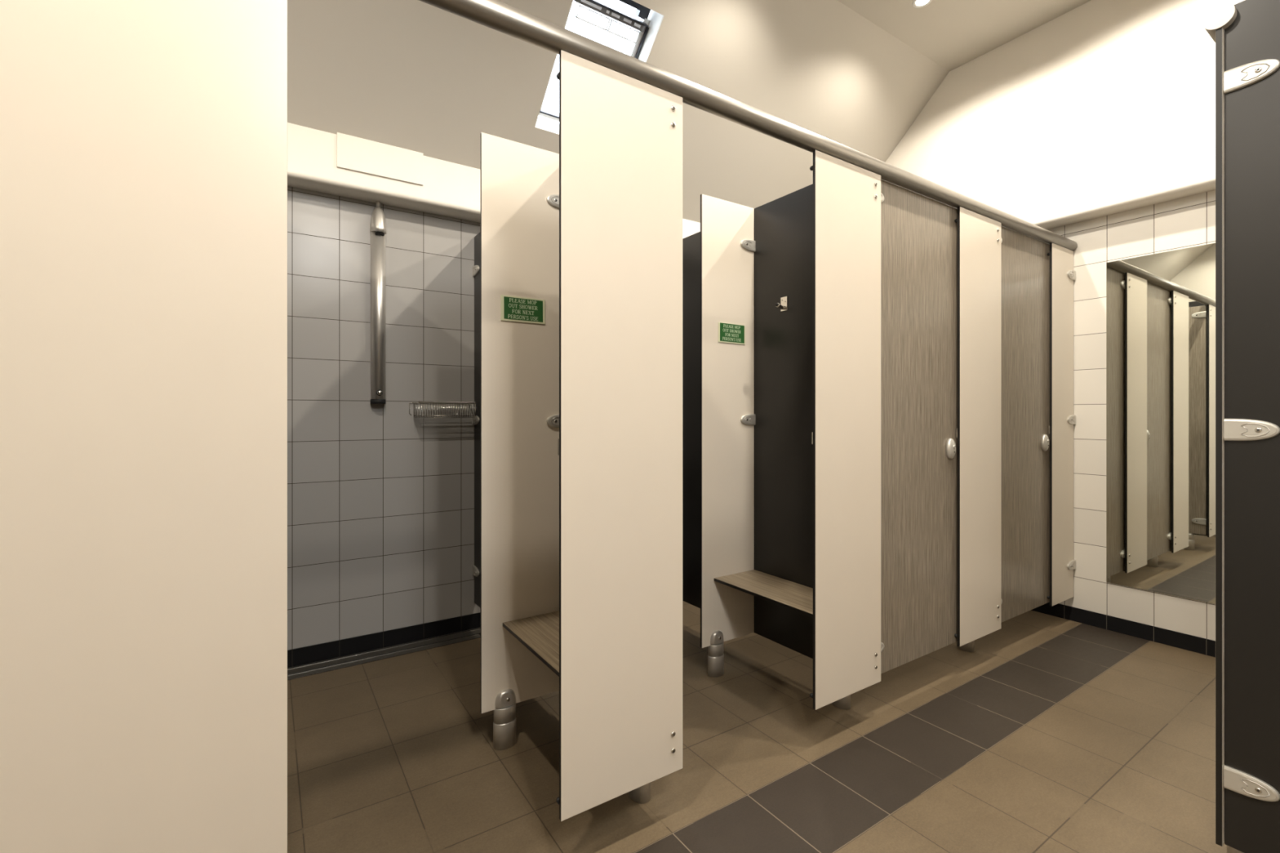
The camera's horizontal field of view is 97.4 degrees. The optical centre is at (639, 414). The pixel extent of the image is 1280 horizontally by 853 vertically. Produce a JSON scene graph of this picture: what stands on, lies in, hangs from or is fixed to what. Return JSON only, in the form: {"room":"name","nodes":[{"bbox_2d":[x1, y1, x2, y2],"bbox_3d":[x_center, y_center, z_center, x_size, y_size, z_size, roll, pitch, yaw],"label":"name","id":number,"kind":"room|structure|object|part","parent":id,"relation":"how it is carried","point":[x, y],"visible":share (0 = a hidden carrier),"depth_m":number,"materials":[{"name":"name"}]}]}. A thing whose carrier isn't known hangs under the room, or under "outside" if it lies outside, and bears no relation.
{"room":"shower changing room","nodes":[
{"label":"shower changing room","id":0,"kind":"room"},
{"bbox_2d":[287,186,479,650],"bbox_3d":[-1.302,-0.115,3.024,6.970,2.870,0.160,0,0,-34],"label":"wall","id":1,"kind":"structure","parent":0,"point":[380,497],"depth_m":2.89,"materials":[{"name":"tile"}]},
{"bbox_2d":[369,200,386,404],"bbox_3d":[-1.325,-0.580,2.858,0.072,1.050,0.092,0,0,-34],"label":"shower column","id":2,"kind":"structure","parent":1,"relation":"attached to","point":[378,230],"depth_m":2.85,"materials":[{"name":"metal"}]},
{"bbox_2d":[375,231,384,235],"bbox_3d":[-1.314,-0.911,2.840,0.042,0.004,0.042,0,-17,-34],"label":"outlet","id":3,"kind":"object","parent":2,"relation":"attached to","point":[377,233],"depth_m":2.83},
{"bbox_2d":[287,612,479,667],"bbox_3d":[-1.264,1.171,2.956,6.659,0.098,0.016,0,0,-34],"label":"baseboard","id":4,"kind":"structure","parent":1,"relation":"attached to","point":[326,651],"depth_m":2.90,"materials":[{"name":"black tile"}]},
{"bbox_2d":[408,401,475,417],"bbox_3d":[-1.055,-0.024,3.013,0.317,0.084,0.129,0,0,-34],"label":"wire basket","id":5,"kind":"object","parent":1,"relation":"hanging from","point":[415,402],"visible":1,"depth_m":2.99,"materials":[{"name":"metal"}]},
{"bbox_2d":[287,122,700,238],"bbox_3d":[-1.276,-1.319,2.865,6.538,0.462,0.155,0,0,-34],"label":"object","id":6,"kind":"structure","parent":1,"relation":"attached to","point":[448,188],"depth_m":2.81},
{"bbox_2d":[337,132,422,185],"bbox_3d":[-1.271,-1.253,2.768,0.389,0.162,0.010,0,0,-34],"label":"access panel","id":7,"kind":"object","parent":6,"relation":"attached to","point":[353,153],"visible":1,"depth_m":2.76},
{"bbox_2d":[287,0,1090,222],"bbox_3d":[0.009,-1.828,1.026,6.528,1.042,4.455,0,0,-34],"label":"ceiling","id":8,"kind":"structure","parent":0,"point":[414,75],"depth_m":3.05,"materials":[{"name":"paint"}]},
{"bbox_2d":[535,0,662,133],"bbox_3d":[-0.252,-1.830,2.956,0.533,0.630,0.665,0,0,-34],"label":"window","id":9,"kind":"structure","parent":8,"relation":"attached to","point":[612,24],"depth_m":2.90,"materials":[{"name":"white glass"}]},
{"bbox_3d":[-0.264,-1.865,2.983,0.403,0.409,0.444,0,0,-34],"label":"pane","id":10,"kind":"part","parent":9,"relation":"part of","materials":[{"name":"clear glass"}]},
{"bbox_2d":[912,0,932,8],"bbox_3d":[1.556,-2.277,3.101,0.100,0.006,0.100,0,0,-34],"label":"recessed light","id":11,"kind":"object","parent":8,"relation":"in","point":[916,3],"visible":1,"depth_m":3.12,"materials":[{"name":"white paint"}]},
{"bbox_2d":[287,600,1226,852],"bbox_3d":[0.000,1.260,1.050,6.960,0.120,4.970,0,0,-34],"label":"floor","id":12,"kind":"structure","parent":0,"point":[1055,735],"depth_m":1.97,"materials":[{"name":"tile"}]},
{"bbox_2d":[287,627,479,680],"bbox_3d":[-1.214,1.213,2.883,6.640,0.030,0.158,0,0,-34],"label":"floor drain","id":13,"kind":"object","parent":12,"relation":"in","point":[335,664],"visible":0.2,"depth_m":2.82,"materials":[{"name":"metal"}]},
{"bbox_2d":[480,132,559,750],"bbox_3d":[-0.423,0.100,2.090,0.340,2.200,0.062,0,0,-34],"label":"screen panel","id":14,"kind":"object","parent":12,"relation":"on","point":[519,182],"visible":0.88,"depth_m":2.06,"materials":[{"name":"beige laminate"}]},
{"bbox_3d":[-0.491,1.155,2.045,0.084,0.091,0.062,0,0,-34],"label":"leg","id":15,"kind":"part","parent":14,"relation":"part of","materials":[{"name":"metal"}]},
{"bbox_2d":[500,294,545,324],"bbox_3d":[-0.430,-0.386,2.075,0.172,0.092,0.004,0,0,-34],"label":"notice sign","id":16,"kind":"object","parent":14,"relation":"attached to","point":[513,308],"visible":1,"depth_m":2.07,"materials":[{"name":"green plastic"}]},
{"bbox_2d":[472,232,650,804],"bbox_3d":[-0.429,0.100,2.417,0.062,2.200,1.812,0,0,-34],"label":"divider panel","id":17,"kind":"object","parent":12,"relation":"on","point":[642,795],"visible":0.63,"depth_m":3.11,"materials":[{"name":"grey laminate"}]},
{"bbox_2d":[502,610,559,676],"bbox_3d":[-0.215,0.789,1.846,0.262,0.075,0.623,0,0,-34],"label":"bench","id":18,"kind":"object","parent":17,"relation":"attached to","point":[540,634],"visible":0.32,"depth_m":1.92,"materials":[{"name":"brown wood"}]},
{"bbox_2d":[556,49,682,821],"bbox_3d":[-0.046,0.055,1.581,0.404,2.008,0.025,0,0,-33],"label":"panel","id":19,"kind":"object","parent":17,"relation":"attached to","point":[620,438],"visible":1,"depth_m":1.56,"materials":[{"name":"beige laminate"}]},
{"bbox_3d":[-0.002,1.155,1.774,0.062,0.091,0.084,0,0,-34],"label":"leg","id":20,"kind":"part","parent":17,"relation":"part of","materials":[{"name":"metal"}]},
{"bbox_2d":[700,194,755,677],"bbox_3d":[0.414,0.100,2.645,0.328,2.200,0.062,0,0,-34],"label":"screen panel","id":21,"kind":"object","parent":12,"relation":"on","point":[727,242],"visible":1,"depth_m":2.63,"materials":[{"name":"beige laminate"}]},
{"bbox_3d":[0.351,1.155,2.603,0.084,0.091,0.062,0,0,-34],"label":"leg","id":22,"kind":"part","parent":21,"relation":"part of","materials":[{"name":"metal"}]},
{"bbox_2d":[718,322,745,344],"bbox_3d":[0.433,-0.381,2.647,0.168,0.092,0.004,0,0,-34],"label":"notice sign","id":23,"kind":"object","parent":21,"relation":"attached to","point":[731,333],"visible":1,"depth_m":2.64,"materials":[{"name":"green plastic"}]},
{"bbox_2d":[682,183,850,710],"bbox_3d":[0.403,0.100,2.969,0.062,2.200,1.812,0,0,-34],"label":"divider panel","id":24,"kind":"object","parent":12,"relation":"on","point":[784,225],"visible":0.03,"depth_m":2.62,"materials":[{"name":"grey laminate"}]},
{"bbox_2d":[418,0,1077,250],"bbox_3d":[0.094,-0.980,1.676,5.808,0.063,0.057,0,0,-34],"label":"rail","id":25,"kind":"object","parent":24,"relation":"on","point":[496,15],"visible":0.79,"depth_m":1.73,"materials":[{"name":"silver metal"}]},
{"bbox_2d":[714,569,813,617],"bbox_3d":[0.619,0.789,2.398,0.257,0.075,0.623,0,0,-34],"label":"bench","id":26,"kind":"object","parent":24,"relation":"attached to","point":[797,597],"visible":0.56,"depth_m":2.43,"materials":[{"name":"brown wood"}]},
{"bbox_2d":[775,296,787,311],"bbox_3d":[0.638,-0.505,2.555,0.053,0.064,0.038,0,0,-34],"label":"coat hook","id":27,"kind":"object","parent":24,"relation":"attached to","point":[783,305],"visible":1,"depth_m":2.56,"materials":[{"name":"metal"}]},
{"bbox_3d":[0.658,-0.505,2.569,0.004,0.064,0.038,0,0,-34],"label":"plate","id":28,"kind":"part","parent":27,"relation":"part of","materials":[{"name":"metal"}]},
{"bbox_3d":[0.830,1.155,2.325,0.062,0.091,0.084,0,0,-34],"label":"leg","id":29,"kind":"part","parent":24,"relation":"part of","materials":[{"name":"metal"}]},
{"bbox_2d":[809,150,880,710],"bbox_3d":[0.785,0.055,2.131,0.398,2.008,0.025,0,0,-33],"label":"panel","id":30,"kind":"object","parent":24,"relation":"attached to","point":[846,435],"visible":1,"depth_m":2.11,"materials":[{"name":"beige laminate"}]},
{"bbox_2d":[880,179,957,674],"bbox_3d":[1.194,0.049,2.420,0.692,1.998,0.057,0,0,-34],"label":"door","id":31,"kind":"structure","parent":30,"relation":"attached to","point":[919,233],"depth_m":2.42,"materials":[{"name":"grey wood"}]},
{"bbox_3d":[0.948,0.935,2.248,0.092,0.054,0.012,0,0,-34],"label":"hinge plate","id":32,"kind":"part","parent":31,"relation":"part of","materials":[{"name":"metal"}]},
{"bbox_3d":[0.948,-0.872,2.248,0.092,0.054,0.012,0,0,-34],"label":"hinge plate","id":33,"kind":"part","parent":31,"relation":"part of","materials":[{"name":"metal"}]},
{"bbox_3d":[1.412,0.155,2.549,0.057,0.094,0.024,0,0,-34],"label":"lock plate","id":34,"kind":"part","parent":31,"relation":"part of","materials":[{"name":"silver metal"}]},
{"bbox_2d":[956,640,974,652],"bbox_3d":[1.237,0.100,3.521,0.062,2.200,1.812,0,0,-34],"label":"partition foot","id":35,"kind":"object","parent":12,"relation":"on","point":[969,647],"visible":0.02,"depth_m":2.84,"materials":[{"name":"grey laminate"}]},
{"bbox_2d":[954,206,1001,646],"bbox_3d":[1.616,0.055,2.681,0.398,2.008,0.025,0,0,-33],"label":"panel","id":36,"kind":"object","parent":35,"relation":"attached to","point":[979,430],"visible":1,"depth_m":2.66,"materials":[{"name":"beige laminate"}]},
{"bbox_2d":[1001,226,1049,622],"bbox_3d":[2.017,0.049,2.966,0.675,1.998,0.057,0,0,-34],"label":"door","id":37,"kind":"structure","parent":36,"relation":"attached to","point":[1025,260],"depth_m":2.97,"materials":[{"name":"laminate"}]},
{"bbox_3d":[2.228,0.155,3.090,0.057,0.094,0.024,0,0,-34],"label":"lock plate","id":38,"kind":"part","parent":37,"relation":"part of","materials":[{"name":"silver metal"}]},
{"bbox_2d":[1215,27,1243,852],"bbox_3d":[1.569,0.126,1.480,0.350,2.149,0.062,0,0,-34],"label":"panel","id":39,"kind":"object","parent":12,"relation":"on","point":[1220,33],"visible":0.38,"depth_m":1.38,"materials":[{"name":"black laminate"}]},
{"bbox_2d":[1202,0,1237,42],"bbox_3d":[2.237,-0.980,1.923,1.963,0.063,0.057,0,0,-34],"label":"rail","id":40,"kind":"object","parent":39,"relation":"on","point":[1222,14],"visible":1,"depth_m":1.38,"materials":[{"name":"silver metal"}]},
{"bbox_3d":[1.631,1.155,1.521,0.084,0.091,0.062,0,0,-34],"label":"leg","id":41,"kind":"part","parent":39,"relation":"part of","materials":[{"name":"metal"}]},
{"bbox_2d":[1223,0,1279,852],"bbox_3d":[1.947,0.100,0.632,0.062,2.200,1.818,0,0,-34],"label":"divider panel","id":42,"kind":"object","parent":12,"relation":"on","point":[1251,73],"visible":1,"depth_m":1.35,"materials":[{"name":"grey laminate"}]},
{"bbox_2d":[885,0,1244,231],"bbox_3d":[2.743,-1.806,2.837,0.152,1.388,4.620,0,0,-34],"label":"wall","id":43,"kind":"structure","parent":0,"point":[1103,108],"depth_m":3.13,"materials":[{"name":"white paint"}]},
{"bbox_2d":[1026,190,1215,640],"bbox_3d":[2.898,0.035,2.850,0.160,2.570,4.770,0,0,-34],"label":"wall","id":44,"kind":"structure","parent":0,"point":[1189,221],"depth_m":3.16,"materials":[{"name":"tile"}]},
{"bbox_2d":[1047,242,1075,606],"bbox_3d":[2.393,0.055,3.191,0.299,2.008,0.027,0,0,-31],"label":"panel","id":45,"kind":"object","parent":44,"relation":"attached to","point":[1062,273],"visible":1,"depth_m":3.17,"materials":[{"name":"beige laminate"}]},
{"bbox_2d":[1031,602,1215,657],"bbox_3d":[2.793,1.165,2.867,0.016,0.090,4.614,0,0,-34],"label":"baseboard","id":46,"kind":"structure","parent":44,"relation":"attached to","point":[1166,637],"depth_m":3.04,"materials":[{"name":"black tile"}]},
{"bbox_2d":[1106,243,1215,604],"bbox_3d":[2.825,0.043,2.808,0.006,1.783,0.800,0,0,-34],"label":"wall mirror","id":47,"kind":"object","parent":44,"relation":"attached to","point":[1161,307],"visible":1,"depth_m":2.94,"materials":[{"name":"clear glass"}]},
{"bbox_3d":[-1.277,0.100,1.855,0.062,2.200,1.812,0,0,-34],"label":"divider panel","id":48,"kind":"object","parent":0,"visible":0},
{"bbox_2d":[0,0,287,852],"bbox_3d":[-1.004,0.055,0.945,0.698,2.008,0.025,0,0,-33],"label":"panel","id":49,"kind":"object","parent":48,"relation":"attached to","point":[144,143],"visible":1,"depth_m":1.01,"materials":[{"name":"beige laminate"}]}
]}

